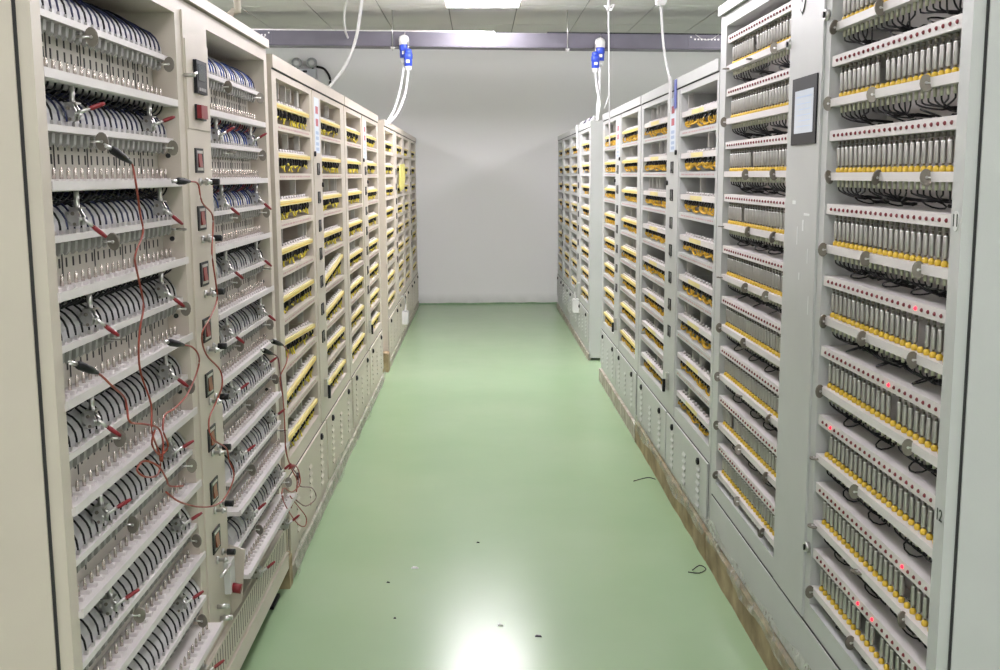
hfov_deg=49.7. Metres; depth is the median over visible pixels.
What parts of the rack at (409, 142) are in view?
rail, louvred door, control panel, louvred door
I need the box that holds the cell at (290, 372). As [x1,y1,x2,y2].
[287,366,293,376]
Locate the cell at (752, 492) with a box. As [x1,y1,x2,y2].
[751,490,754,504]
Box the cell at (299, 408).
[296,402,301,410]
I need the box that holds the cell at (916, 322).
[912,318,918,343]
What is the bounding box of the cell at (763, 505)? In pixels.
[761,503,764,517]
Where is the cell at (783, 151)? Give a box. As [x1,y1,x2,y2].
[782,148,784,165]
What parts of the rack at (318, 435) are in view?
rail, louvred door, control panel, louvred door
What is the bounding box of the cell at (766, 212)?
[765,209,767,225]
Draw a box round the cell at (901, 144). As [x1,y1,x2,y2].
[898,141,903,165]
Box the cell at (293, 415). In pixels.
[290,409,295,418]
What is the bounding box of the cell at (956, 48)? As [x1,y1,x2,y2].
[953,37,959,66]
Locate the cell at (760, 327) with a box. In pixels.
[759,325,761,340]
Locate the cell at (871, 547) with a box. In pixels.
[868,543,873,565]
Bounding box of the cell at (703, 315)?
[700,311,705,322]
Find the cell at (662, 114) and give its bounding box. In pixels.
[660,104,664,116]
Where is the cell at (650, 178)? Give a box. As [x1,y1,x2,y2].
[649,177,652,187]
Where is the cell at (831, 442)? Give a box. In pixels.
[829,434,833,454]
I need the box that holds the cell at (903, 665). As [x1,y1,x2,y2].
[901,661,906,669]
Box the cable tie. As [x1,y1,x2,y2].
[688,565,705,573]
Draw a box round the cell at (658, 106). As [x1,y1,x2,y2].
[657,105,660,118]
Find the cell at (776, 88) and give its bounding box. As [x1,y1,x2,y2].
[774,86,777,104]
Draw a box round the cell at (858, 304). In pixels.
[856,300,860,321]
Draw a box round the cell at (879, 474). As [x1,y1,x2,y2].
[877,470,882,492]
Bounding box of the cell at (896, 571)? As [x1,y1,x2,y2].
[894,567,899,590]
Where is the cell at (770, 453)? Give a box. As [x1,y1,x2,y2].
[769,450,772,466]
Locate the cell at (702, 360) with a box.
[699,355,704,365]
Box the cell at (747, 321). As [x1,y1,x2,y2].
[746,318,749,333]
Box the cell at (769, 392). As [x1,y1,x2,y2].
[768,390,771,406]
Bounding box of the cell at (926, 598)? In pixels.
[922,594,928,619]
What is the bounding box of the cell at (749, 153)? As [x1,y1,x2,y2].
[748,151,751,166]
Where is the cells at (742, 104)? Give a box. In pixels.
[722,0,910,669]
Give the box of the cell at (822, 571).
[820,568,824,585]
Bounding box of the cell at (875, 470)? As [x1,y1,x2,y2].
[872,466,877,488]
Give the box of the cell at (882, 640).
[879,637,884,657]
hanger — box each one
[391,10,394,50]
[565,10,569,52]
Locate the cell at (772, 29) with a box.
[770,26,773,43]
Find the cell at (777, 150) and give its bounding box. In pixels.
[775,148,778,165]
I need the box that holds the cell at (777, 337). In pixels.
[775,334,779,351]
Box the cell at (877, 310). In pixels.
[874,306,879,328]
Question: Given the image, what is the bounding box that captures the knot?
[604,0,613,10]
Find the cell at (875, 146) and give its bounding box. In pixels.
[872,143,877,165]
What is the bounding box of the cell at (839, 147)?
[837,146,840,166]
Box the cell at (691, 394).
[689,388,693,397]
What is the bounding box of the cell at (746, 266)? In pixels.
[745,262,748,277]
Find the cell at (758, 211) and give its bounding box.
[757,208,759,224]
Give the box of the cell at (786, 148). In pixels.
[785,148,786,164]
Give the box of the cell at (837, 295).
[835,293,839,313]
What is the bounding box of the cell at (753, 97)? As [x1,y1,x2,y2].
[752,93,755,109]
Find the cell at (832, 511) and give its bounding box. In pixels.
[830,507,834,526]
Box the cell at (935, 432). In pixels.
[932,418,938,444]
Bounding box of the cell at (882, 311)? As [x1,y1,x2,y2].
[879,307,884,330]
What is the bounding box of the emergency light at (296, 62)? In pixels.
[291,58,330,85]
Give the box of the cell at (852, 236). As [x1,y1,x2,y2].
[850,221,855,243]
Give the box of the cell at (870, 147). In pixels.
[867,143,872,166]
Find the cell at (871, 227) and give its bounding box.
[868,224,873,246]
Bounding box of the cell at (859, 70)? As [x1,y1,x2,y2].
[857,65,861,88]
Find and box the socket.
[655,0,666,5]
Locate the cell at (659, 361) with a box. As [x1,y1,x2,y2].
[657,355,661,363]
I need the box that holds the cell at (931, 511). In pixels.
[927,507,933,532]
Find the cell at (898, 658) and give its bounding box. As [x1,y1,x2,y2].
[895,654,900,669]
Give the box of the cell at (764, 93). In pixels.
[763,90,766,106]
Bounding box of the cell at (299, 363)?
[297,357,301,367]
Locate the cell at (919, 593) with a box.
[916,589,922,613]
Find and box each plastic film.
[297,438,355,566]
[357,373,385,439]
[634,416,704,531]
[706,517,808,667]
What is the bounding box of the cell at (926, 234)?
[923,230,928,256]
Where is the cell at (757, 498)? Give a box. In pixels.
[756,496,759,510]
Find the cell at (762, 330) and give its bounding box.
[761,326,764,342]
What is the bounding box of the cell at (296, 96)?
[294,91,298,107]
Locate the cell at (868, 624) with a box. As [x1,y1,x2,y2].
[865,620,870,640]
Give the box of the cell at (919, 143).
[915,139,921,165]
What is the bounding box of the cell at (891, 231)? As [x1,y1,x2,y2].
[888,226,893,250]
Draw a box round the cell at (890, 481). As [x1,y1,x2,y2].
[887,477,892,500]
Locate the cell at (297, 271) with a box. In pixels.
[295,269,298,281]
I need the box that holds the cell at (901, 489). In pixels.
[898,485,903,509]
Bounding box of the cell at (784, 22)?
[783,20,785,38]
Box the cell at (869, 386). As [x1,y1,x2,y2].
[866,383,871,404]
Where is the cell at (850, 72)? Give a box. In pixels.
[848,68,852,90]
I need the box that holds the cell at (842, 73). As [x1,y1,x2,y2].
[840,70,843,92]
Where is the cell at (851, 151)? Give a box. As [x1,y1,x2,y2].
[849,145,853,166]
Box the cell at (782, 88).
[781,85,783,102]
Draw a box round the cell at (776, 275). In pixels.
[774,272,778,289]
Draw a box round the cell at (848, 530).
[846,522,850,542]
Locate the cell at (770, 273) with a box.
[769,270,772,286]
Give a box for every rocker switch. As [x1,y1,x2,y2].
[194,148,203,172]
[197,206,206,230]
[200,261,208,286]
[202,316,211,342]
[205,369,213,397]
[207,423,215,452]
[210,475,218,505]
[212,524,220,554]
[317,163,320,174]
[318,191,320,202]
[319,220,321,231]
[319,247,322,259]
[320,275,323,287]
[321,302,324,314]
[322,330,324,342]
[667,298,670,309]
[667,324,670,336]
[668,244,671,255]
[668,271,671,282]
[669,189,672,200]
[669,217,672,228]
[670,161,673,172]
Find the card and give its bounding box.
[674,79,676,108]
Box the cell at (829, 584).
[827,576,831,594]
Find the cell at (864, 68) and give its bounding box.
[861,64,866,87]
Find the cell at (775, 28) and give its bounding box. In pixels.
[773,25,776,41]
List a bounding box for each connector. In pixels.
[399,33,408,62]
[404,41,412,70]
[591,44,599,72]
[595,35,604,65]
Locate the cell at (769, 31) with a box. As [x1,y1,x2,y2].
[768,28,770,45]
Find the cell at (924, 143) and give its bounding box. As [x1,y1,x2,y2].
[921,139,927,164]
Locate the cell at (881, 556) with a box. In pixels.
[878,553,883,575]
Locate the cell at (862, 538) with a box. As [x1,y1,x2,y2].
[859,534,864,556]
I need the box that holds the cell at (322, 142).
[321,141,324,153]
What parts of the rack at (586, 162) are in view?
louvred door, control panel, rail, louvred door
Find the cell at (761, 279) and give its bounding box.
[760,267,763,283]
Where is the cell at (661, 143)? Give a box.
[659,141,663,153]
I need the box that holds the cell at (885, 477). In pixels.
[882,474,887,496]
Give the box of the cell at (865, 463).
[863,459,867,481]
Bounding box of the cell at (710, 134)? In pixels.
[708,132,713,147]
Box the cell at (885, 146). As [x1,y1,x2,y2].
[882,142,887,165]
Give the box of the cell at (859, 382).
[857,378,861,399]
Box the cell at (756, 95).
[755,92,757,108]
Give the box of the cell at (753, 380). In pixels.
[752,378,755,393]
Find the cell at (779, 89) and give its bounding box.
[777,86,780,103]
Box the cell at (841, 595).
[839,590,843,608]
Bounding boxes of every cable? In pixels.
[227,0,240,16]
[328,0,363,87]
[343,0,348,38]
[387,63,404,123]
[388,70,408,124]
[576,125,578,148]
[594,72,600,120]
[596,66,600,120]
[608,5,609,145]
[660,5,669,80]
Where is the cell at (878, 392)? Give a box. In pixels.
[876,388,881,410]
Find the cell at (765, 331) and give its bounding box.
[764,328,767,344]
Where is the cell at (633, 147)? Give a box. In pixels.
[632,146,635,156]
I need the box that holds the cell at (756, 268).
[755,266,758,281]
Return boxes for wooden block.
[279,551,292,588]
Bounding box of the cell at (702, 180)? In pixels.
[700,178,705,191]
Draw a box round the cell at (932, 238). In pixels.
[929,231,935,257]
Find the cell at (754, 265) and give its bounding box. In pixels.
[753,265,755,280]
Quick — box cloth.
[399,164,404,190]
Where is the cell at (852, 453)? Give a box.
[849,449,854,470]
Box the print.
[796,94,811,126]
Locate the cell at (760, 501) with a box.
[759,499,762,514]
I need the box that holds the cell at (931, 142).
[928,138,934,164]
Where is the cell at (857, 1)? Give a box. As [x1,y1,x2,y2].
[856,0,859,10]
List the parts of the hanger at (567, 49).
rod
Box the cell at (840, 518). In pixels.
[838,515,842,534]
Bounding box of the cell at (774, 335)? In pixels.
[773,332,775,349]
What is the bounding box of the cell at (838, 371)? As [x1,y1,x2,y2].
[836,366,840,386]
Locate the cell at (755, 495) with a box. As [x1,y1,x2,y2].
[754,493,756,507]
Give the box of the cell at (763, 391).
[762,385,765,401]
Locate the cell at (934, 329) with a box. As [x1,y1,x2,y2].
[930,324,937,350]
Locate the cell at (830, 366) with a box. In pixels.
[828,362,832,382]
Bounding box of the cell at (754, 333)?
[753,322,756,337]
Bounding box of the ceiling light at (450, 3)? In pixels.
[446,0,519,6]
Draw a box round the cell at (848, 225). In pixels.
[846,221,850,242]
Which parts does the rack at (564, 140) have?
louvred door, control panel, rail, louvred door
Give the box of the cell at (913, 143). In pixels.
[909,140,915,165]
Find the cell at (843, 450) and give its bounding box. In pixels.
[841,443,845,463]
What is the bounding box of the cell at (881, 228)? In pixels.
[878,225,883,248]
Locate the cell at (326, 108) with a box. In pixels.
[324,106,328,118]
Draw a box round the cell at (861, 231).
[859,222,864,244]
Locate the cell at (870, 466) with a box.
[867,463,872,485]
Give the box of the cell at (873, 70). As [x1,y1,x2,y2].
[871,61,875,84]
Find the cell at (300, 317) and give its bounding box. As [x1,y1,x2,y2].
[298,312,303,322]
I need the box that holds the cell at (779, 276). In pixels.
[777,273,781,290]
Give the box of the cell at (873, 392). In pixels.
[871,385,876,407]
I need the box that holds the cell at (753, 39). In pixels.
[751,36,754,52]
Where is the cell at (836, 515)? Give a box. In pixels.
[834,511,838,530]
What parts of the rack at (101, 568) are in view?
panel, pull knob, slotted plate, pull knob, slotted plate, slotted plate, pull knob, pull knob, pull knob, slotted plate, slotted plate, slotted plate, pull knob, slotted plate, pull knob, pull knob, pull knob, pull knob, pull knob, pull knob, pull knob, pull knob, meter plate, pull knob, terminal post, control panel, terminal post, terminal post, terminal post, terminal post, terminal post, terminal post, terminal post, terminal post, terminal post, terminal post, terminal post, terminal post, terminal post, terminal post, terminal post, terminal post, pull knob, terminal post, slotted plate, pull knob, slotted plate, slotted plate, pull knob, pull knob, plate, slotted plate, red knob, pull knob, slotted plate, slotted plate, slotted plate, pull knob, pull knob, pull knob, rail, pull knob, pull knob, pull knob, pull knob, pull knob, pull knob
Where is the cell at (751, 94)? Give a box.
[750,94,752,109]
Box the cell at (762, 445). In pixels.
[760,443,763,458]
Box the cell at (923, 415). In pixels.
[919,411,926,436]
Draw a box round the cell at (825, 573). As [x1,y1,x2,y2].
[823,572,827,590]
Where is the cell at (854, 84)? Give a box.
[852,67,856,89]
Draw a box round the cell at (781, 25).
[779,22,782,39]
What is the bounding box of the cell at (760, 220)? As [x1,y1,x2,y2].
[759,209,762,224]
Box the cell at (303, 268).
[302,266,305,277]
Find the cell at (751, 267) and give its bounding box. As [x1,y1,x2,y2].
[750,264,753,279]
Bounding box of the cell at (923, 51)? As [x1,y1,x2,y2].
[920,47,926,73]
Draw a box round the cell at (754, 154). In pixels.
[753,150,755,166]
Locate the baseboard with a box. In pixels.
[419,302,557,304]
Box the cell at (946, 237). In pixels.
[942,233,949,260]
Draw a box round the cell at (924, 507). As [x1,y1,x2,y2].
[921,503,927,528]
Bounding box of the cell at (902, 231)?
[899,227,904,252]
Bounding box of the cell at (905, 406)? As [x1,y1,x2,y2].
[902,402,907,426]
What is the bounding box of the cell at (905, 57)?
[902,52,908,77]
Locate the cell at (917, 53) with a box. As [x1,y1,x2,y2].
[914,49,919,75]
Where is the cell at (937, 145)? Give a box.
[934,138,940,164]
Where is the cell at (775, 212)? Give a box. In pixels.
[773,210,776,227]
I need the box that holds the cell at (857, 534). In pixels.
[855,531,859,551]
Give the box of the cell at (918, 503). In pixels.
[915,498,921,523]
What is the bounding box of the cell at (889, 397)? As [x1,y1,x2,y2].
[886,393,891,416]
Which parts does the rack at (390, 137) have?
rail, louvred door, control panel, louvred door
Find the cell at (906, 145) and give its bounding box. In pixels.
[903,140,909,165]
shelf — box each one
[277,124,309,137]
[279,173,311,179]
[281,215,312,228]
[282,256,313,276]
[284,296,314,324]
[285,336,316,371]
[286,376,317,417]
[321,135,340,143]
[322,174,341,178]
[323,208,342,217]
[324,241,343,254]
[325,275,343,292]
[326,308,344,329]
[327,340,345,366]
[347,141,360,148]
[348,174,361,177]
[348,203,361,209]
[349,232,362,242]
[350,260,363,273]
[351,289,363,305]
[352,317,364,336]
[367,147,376,151]
[367,174,376,177]
[368,199,377,204]
[369,224,377,231]
[369,249,378,259]
[370,274,379,285]
[370,298,379,311]
[385,151,392,155]
[386,195,393,199]
[387,216,393,222]
[387,237,394,245]
[388,258,394,267]
[388,279,395,290]
[571,265,576,273]
[581,214,588,219]
[581,235,588,241]
[581,255,588,263]
[581,275,587,284]
[603,297,613,310]
[604,173,614,176]
[604,198,614,203]
[604,223,614,230]
[604,248,614,256]
[604,273,613,283]
[605,145,615,150]
[620,258,635,270]
[620,286,635,301]
[620,314,634,331]
[621,172,636,176]
[621,201,636,207]
[621,230,635,239]
[622,140,637,147]
[641,302,663,324]
[641,334,662,360]
[642,205,665,214]
[642,238,664,251]
[642,270,664,287]
[643,134,666,143]
[643,172,665,176]
[676,369,710,407]
[677,291,711,317]
[677,330,710,362]
[678,252,712,270]
[679,212,713,224]
[680,123,715,136]
[680,171,714,177]
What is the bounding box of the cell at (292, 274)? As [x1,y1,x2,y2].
[291,272,294,284]
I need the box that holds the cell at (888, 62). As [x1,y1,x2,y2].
[886,57,891,81]
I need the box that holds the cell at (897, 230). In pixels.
[894,227,899,251]
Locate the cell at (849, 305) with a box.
[847,297,851,318]
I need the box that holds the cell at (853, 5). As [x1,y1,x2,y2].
[851,0,855,12]
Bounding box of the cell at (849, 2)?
[847,0,851,14]
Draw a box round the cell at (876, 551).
[873,548,878,570]
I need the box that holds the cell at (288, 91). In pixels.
[285,89,290,103]
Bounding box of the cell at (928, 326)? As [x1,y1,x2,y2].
[924,322,930,348]
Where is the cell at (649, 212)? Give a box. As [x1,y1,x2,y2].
[648,211,651,221]
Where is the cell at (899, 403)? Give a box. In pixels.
[896,399,902,423]
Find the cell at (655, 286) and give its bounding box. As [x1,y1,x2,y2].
[653,282,657,291]
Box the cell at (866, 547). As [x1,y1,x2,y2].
[864,539,869,560]
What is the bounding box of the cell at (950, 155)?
[947,136,953,164]
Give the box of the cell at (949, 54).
[946,39,952,67]
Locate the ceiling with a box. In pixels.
[207,0,727,33]
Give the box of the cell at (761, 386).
[760,383,762,399]
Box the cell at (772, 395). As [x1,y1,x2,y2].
[771,392,774,408]
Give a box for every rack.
[0,0,299,669]
[266,54,353,578]
[343,96,383,445]
[378,120,406,367]
[403,131,418,330]
[557,131,570,326]
[569,121,602,359]
[600,96,641,421]
[637,58,720,529]
[709,0,999,669]
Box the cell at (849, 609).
[847,599,852,618]
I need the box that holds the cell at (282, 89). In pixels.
[279,86,285,102]
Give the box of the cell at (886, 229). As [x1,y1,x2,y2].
[883,225,888,249]
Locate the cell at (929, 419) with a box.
[926,415,931,440]
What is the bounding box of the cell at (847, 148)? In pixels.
[845,145,849,166]
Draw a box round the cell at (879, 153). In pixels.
[877,142,882,165]
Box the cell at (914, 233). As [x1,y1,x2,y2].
[911,229,916,254]
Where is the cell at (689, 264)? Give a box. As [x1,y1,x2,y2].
[687,261,691,272]
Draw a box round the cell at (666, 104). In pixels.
[665,102,667,115]
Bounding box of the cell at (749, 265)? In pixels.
[747,263,750,278]
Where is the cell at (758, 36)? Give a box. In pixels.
[757,33,759,49]
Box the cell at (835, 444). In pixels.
[833,437,837,457]
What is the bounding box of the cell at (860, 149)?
[858,144,862,166]
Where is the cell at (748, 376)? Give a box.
[747,374,749,389]
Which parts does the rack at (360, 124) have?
rail, louvred door, control panel, louvred door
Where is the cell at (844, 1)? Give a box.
[843,0,846,15]
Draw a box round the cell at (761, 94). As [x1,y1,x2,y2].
[760,91,763,107]
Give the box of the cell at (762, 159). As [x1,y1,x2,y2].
[761,150,764,166]
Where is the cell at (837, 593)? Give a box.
[835,585,839,604]
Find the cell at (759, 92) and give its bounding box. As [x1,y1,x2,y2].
[758,92,760,108]
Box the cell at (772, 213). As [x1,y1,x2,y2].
[771,210,773,226]
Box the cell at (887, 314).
[884,309,890,332]
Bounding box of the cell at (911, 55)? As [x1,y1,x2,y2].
[908,50,913,76]
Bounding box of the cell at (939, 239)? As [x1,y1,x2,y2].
[935,232,942,258]
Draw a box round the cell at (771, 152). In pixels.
[770,149,772,166]
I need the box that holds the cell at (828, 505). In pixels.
[826,503,830,522]
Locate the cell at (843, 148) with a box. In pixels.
[841,145,844,166]
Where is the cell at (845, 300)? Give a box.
[843,295,847,316]
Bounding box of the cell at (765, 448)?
[763,445,766,461]
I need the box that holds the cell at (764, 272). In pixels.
[763,268,766,284]
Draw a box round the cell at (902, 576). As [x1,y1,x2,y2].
[899,572,904,596]
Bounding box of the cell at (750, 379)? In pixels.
[749,376,752,391]
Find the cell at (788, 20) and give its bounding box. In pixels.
[786,18,789,36]
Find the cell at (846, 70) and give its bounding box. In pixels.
[844,69,847,91]
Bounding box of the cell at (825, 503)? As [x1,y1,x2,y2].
[823,500,827,519]
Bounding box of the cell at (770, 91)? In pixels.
[769,88,771,105]
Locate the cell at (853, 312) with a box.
[851,298,856,319]
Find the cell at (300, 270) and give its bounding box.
[299,268,302,279]
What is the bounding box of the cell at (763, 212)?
[762,209,764,225]
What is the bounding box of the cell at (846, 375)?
[844,371,848,391]
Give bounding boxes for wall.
[266,48,720,302]
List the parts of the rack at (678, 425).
louvred door, paper strip, control panel, rail, louvred door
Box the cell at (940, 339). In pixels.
[937,327,943,353]
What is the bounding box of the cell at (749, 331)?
[748,319,751,334]
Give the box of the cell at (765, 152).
[764,149,766,166]
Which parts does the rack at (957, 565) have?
panel, control panel, panel, panel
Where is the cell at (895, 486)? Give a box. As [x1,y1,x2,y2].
[892,481,898,505]
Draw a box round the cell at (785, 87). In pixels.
[784,84,787,101]
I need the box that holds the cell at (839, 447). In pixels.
[837,440,841,460]
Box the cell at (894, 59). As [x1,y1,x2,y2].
[891,55,896,80]
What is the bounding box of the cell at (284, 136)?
[282,134,287,148]
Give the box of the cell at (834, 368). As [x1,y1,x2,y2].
[832,364,836,384]
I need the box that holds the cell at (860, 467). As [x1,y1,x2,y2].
[858,456,863,477]
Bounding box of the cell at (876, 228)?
[873,224,878,247]
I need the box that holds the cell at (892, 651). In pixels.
[889,648,894,669]
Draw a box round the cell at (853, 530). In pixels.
[850,527,855,547]
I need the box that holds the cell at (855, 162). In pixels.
[853,144,858,166]
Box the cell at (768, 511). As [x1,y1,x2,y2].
[767,508,770,523]
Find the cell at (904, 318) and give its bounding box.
[901,314,906,339]
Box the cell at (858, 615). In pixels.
[856,609,860,629]
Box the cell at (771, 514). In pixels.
[770,512,773,527]
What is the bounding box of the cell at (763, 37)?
[762,30,764,47]
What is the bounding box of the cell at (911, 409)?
[907,405,913,429]
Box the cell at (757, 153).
[756,150,758,166]
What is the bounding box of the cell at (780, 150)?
[778,148,781,165]
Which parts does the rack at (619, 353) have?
louvred door, control panel, rail, louvred door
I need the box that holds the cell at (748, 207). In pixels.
[747,207,748,222]
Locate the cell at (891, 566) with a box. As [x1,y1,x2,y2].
[888,562,893,585]
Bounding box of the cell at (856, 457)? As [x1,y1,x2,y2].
[854,453,858,474]
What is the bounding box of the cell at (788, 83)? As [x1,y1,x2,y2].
[787,83,788,101]
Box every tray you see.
[277,101,308,129]
[278,149,309,171]
[280,194,311,219]
[282,235,312,266]
[283,277,313,313]
[285,321,314,357]
[286,354,315,407]
[288,397,317,446]
[321,117,339,128]
[322,155,340,162]
[323,190,341,199]
[324,225,342,237]
[325,253,342,282]
[326,289,343,316]
[327,325,344,349]
[328,358,345,384]
[346,126,359,142]
[347,158,360,172]
[348,188,361,203]
[349,217,361,235]
[350,246,362,265]
[350,275,363,298]
[351,303,363,326]
[352,331,364,358]
[366,133,375,140]
[367,160,376,165]
[368,186,376,192]
[368,212,377,219]
[369,237,377,246]
[369,262,378,272]
[370,286,378,299]
[371,311,379,324]
[386,206,393,211]
[387,227,393,234]
[387,248,394,257]
[388,269,394,279]
[388,289,394,301]
[399,277,403,286]
[571,256,576,263]
[571,275,576,282]
[581,204,588,209]
[581,224,588,231]
[581,245,588,253]
[581,265,587,273]
[581,285,587,295]
[604,236,614,244]
[604,261,613,271]
[604,285,613,297]
[604,310,613,322]
[605,132,615,138]
[605,159,615,164]
[605,185,614,190]
[605,211,614,217]
[620,300,634,323]
[620,328,634,353]
[621,215,636,233]
[621,244,635,262]
[621,272,635,293]
[622,125,637,141]
[622,156,637,171]
[622,187,636,202]
[641,351,662,378]
[642,287,663,306]
[642,319,663,343]
[643,188,665,196]
[643,222,665,233]
[643,254,664,270]
[644,116,666,127]
[644,153,666,161]
[677,351,709,395]
[677,390,708,435]
[678,312,711,348]
[679,272,712,306]
[680,191,714,215]
[680,232,713,259]
[681,147,715,169]
[682,100,716,126]
[712,470,773,547]
[713,421,775,488]
[714,372,777,429]
[716,274,781,307]
[716,323,779,368]
[718,223,783,245]
[720,105,787,128]
[722,38,790,75]
[724,169,785,182]
[805,585,894,669]
[807,520,928,648]
[809,453,932,563]
[815,384,937,476]
[818,243,948,297]
[819,315,942,385]
[823,67,959,118]
[825,165,953,203]
[829,0,962,36]
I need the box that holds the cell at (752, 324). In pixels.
[751,321,754,336]
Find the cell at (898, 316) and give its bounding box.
[895,313,900,336]
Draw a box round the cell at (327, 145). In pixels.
[325,143,329,154]
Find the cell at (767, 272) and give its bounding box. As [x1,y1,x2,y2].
[766,269,769,285]
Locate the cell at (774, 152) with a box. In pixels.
[772,149,775,165]
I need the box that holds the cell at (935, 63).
[932,43,938,70]
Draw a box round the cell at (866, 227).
[864,223,868,245]
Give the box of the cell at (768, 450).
[766,448,769,463]
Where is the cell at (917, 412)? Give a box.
[913,408,919,433]
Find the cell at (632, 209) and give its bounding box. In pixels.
[631,207,634,216]
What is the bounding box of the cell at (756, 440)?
[755,437,758,452]
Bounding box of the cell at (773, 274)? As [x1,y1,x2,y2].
[772,271,775,287]
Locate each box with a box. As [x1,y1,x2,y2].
[383,351,389,371]
[401,295,408,324]
[572,283,580,312]
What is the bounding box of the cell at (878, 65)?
[876,60,880,83]
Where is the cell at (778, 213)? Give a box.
[776,211,779,227]
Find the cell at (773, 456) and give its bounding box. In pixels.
[772,453,775,469]
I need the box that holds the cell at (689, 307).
[687,303,692,314]
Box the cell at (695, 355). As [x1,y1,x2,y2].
[692,349,697,359]
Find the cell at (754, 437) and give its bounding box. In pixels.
[753,435,755,450]
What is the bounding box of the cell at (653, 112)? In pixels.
[651,108,655,119]
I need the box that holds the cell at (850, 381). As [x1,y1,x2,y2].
[848,373,852,394]
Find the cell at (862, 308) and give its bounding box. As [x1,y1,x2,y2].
[860,301,865,323]
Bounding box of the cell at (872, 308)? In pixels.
[870,304,874,326]
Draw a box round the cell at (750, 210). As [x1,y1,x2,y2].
[749,207,751,223]
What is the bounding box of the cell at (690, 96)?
[688,94,693,108]
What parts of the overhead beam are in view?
splice plate, splice plate, splice plate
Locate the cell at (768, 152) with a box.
[767,149,769,166]
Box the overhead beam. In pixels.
[252,29,720,51]
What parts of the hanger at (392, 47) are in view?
rod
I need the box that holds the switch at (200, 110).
[194,104,207,120]
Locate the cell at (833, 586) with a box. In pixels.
[831,581,835,599]
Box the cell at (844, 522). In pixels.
[842,518,846,538]
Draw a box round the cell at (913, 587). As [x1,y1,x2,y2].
[910,583,916,607]
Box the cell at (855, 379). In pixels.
[852,375,857,396]
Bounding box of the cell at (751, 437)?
[750,433,753,447]
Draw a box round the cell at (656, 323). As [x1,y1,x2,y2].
[654,318,658,326]
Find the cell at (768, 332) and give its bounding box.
[767,329,770,345]
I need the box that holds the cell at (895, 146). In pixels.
[892,141,898,165]
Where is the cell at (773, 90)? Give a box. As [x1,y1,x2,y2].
[771,87,774,104]
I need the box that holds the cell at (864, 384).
[861,380,866,402]
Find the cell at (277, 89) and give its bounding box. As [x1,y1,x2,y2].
[276,82,278,98]
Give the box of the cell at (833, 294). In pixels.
[831,291,835,311]
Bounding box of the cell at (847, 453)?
[845,446,849,467]
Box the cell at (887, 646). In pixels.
[884,642,890,663]
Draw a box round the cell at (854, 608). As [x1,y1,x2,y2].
[851,604,856,623]
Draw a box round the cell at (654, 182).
[652,177,656,188]
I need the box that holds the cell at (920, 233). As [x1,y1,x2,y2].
[917,230,922,255]
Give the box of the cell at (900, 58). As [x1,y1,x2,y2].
[897,54,902,79]
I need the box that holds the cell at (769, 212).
[768,210,771,226]
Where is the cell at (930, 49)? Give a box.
[926,45,932,72]
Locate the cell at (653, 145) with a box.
[651,143,655,154]
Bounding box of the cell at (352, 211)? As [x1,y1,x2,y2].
[351,209,354,218]
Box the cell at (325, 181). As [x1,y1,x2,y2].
[323,179,327,190]
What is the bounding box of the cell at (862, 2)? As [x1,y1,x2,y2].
[860,0,864,8]
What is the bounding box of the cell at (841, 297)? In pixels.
[839,294,843,314]
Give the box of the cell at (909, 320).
[906,316,912,341]
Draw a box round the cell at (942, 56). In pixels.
[939,41,945,69]
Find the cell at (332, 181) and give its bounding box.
[330,179,334,190]
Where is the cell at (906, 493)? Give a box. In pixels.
[903,489,909,513]
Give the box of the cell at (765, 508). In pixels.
[764,505,767,520]
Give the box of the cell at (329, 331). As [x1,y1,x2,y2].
[327,326,331,334]
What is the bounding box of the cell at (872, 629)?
[870,625,874,645]
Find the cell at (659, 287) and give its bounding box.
[658,285,661,294]
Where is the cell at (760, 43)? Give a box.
[759,32,762,48]
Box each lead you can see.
[68,360,163,461]
[104,143,183,486]
[151,339,199,455]
[165,177,234,507]
[260,348,316,505]
[270,339,297,507]
[281,464,306,526]
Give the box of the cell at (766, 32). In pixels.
[765,29,767,46]
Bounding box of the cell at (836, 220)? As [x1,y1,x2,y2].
[834,219,837,239]
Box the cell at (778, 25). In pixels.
[776,23,779,41]
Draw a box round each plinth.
[599,368,635,440]
[635,422,709,560]
[705,532,798,669]
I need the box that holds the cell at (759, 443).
[758,440,761,455]
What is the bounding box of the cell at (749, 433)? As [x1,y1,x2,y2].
[748,430,750,445]
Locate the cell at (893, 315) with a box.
[890,311,895,334]
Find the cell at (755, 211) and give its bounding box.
[754,208,756,223]
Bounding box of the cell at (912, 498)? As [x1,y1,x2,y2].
[909,494,914,518]
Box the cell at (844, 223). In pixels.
[842,220,846,241]
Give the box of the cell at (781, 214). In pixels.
[779,211,782,228]
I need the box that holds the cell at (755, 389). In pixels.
[754,380,757,395]
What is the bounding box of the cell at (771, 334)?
[770,331,773,347]
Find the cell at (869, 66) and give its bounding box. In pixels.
[866,63,871,86]
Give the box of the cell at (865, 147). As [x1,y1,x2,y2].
[862,143,867,166]
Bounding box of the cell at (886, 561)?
[883,558,888,580]
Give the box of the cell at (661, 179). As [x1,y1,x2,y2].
[659,177,663,188]
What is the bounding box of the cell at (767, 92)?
[766,89,768,106]
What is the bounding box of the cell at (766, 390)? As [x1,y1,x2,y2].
[765,388,768,403]
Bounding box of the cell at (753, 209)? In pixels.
[752,208,754,223]
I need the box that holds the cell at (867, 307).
[865,303,869,325]
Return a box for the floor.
[240,304,767,669]
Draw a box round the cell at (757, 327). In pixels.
[756,323,759,339]
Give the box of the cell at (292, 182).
[290,180,295,194]
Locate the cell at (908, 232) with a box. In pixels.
[905,228,910,253]
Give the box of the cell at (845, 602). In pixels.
[843,594,847,613]
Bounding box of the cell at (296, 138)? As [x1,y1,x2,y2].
[293,136,299,150]
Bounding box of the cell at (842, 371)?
[840,368,844,389]
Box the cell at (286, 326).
[284,322,288,334]

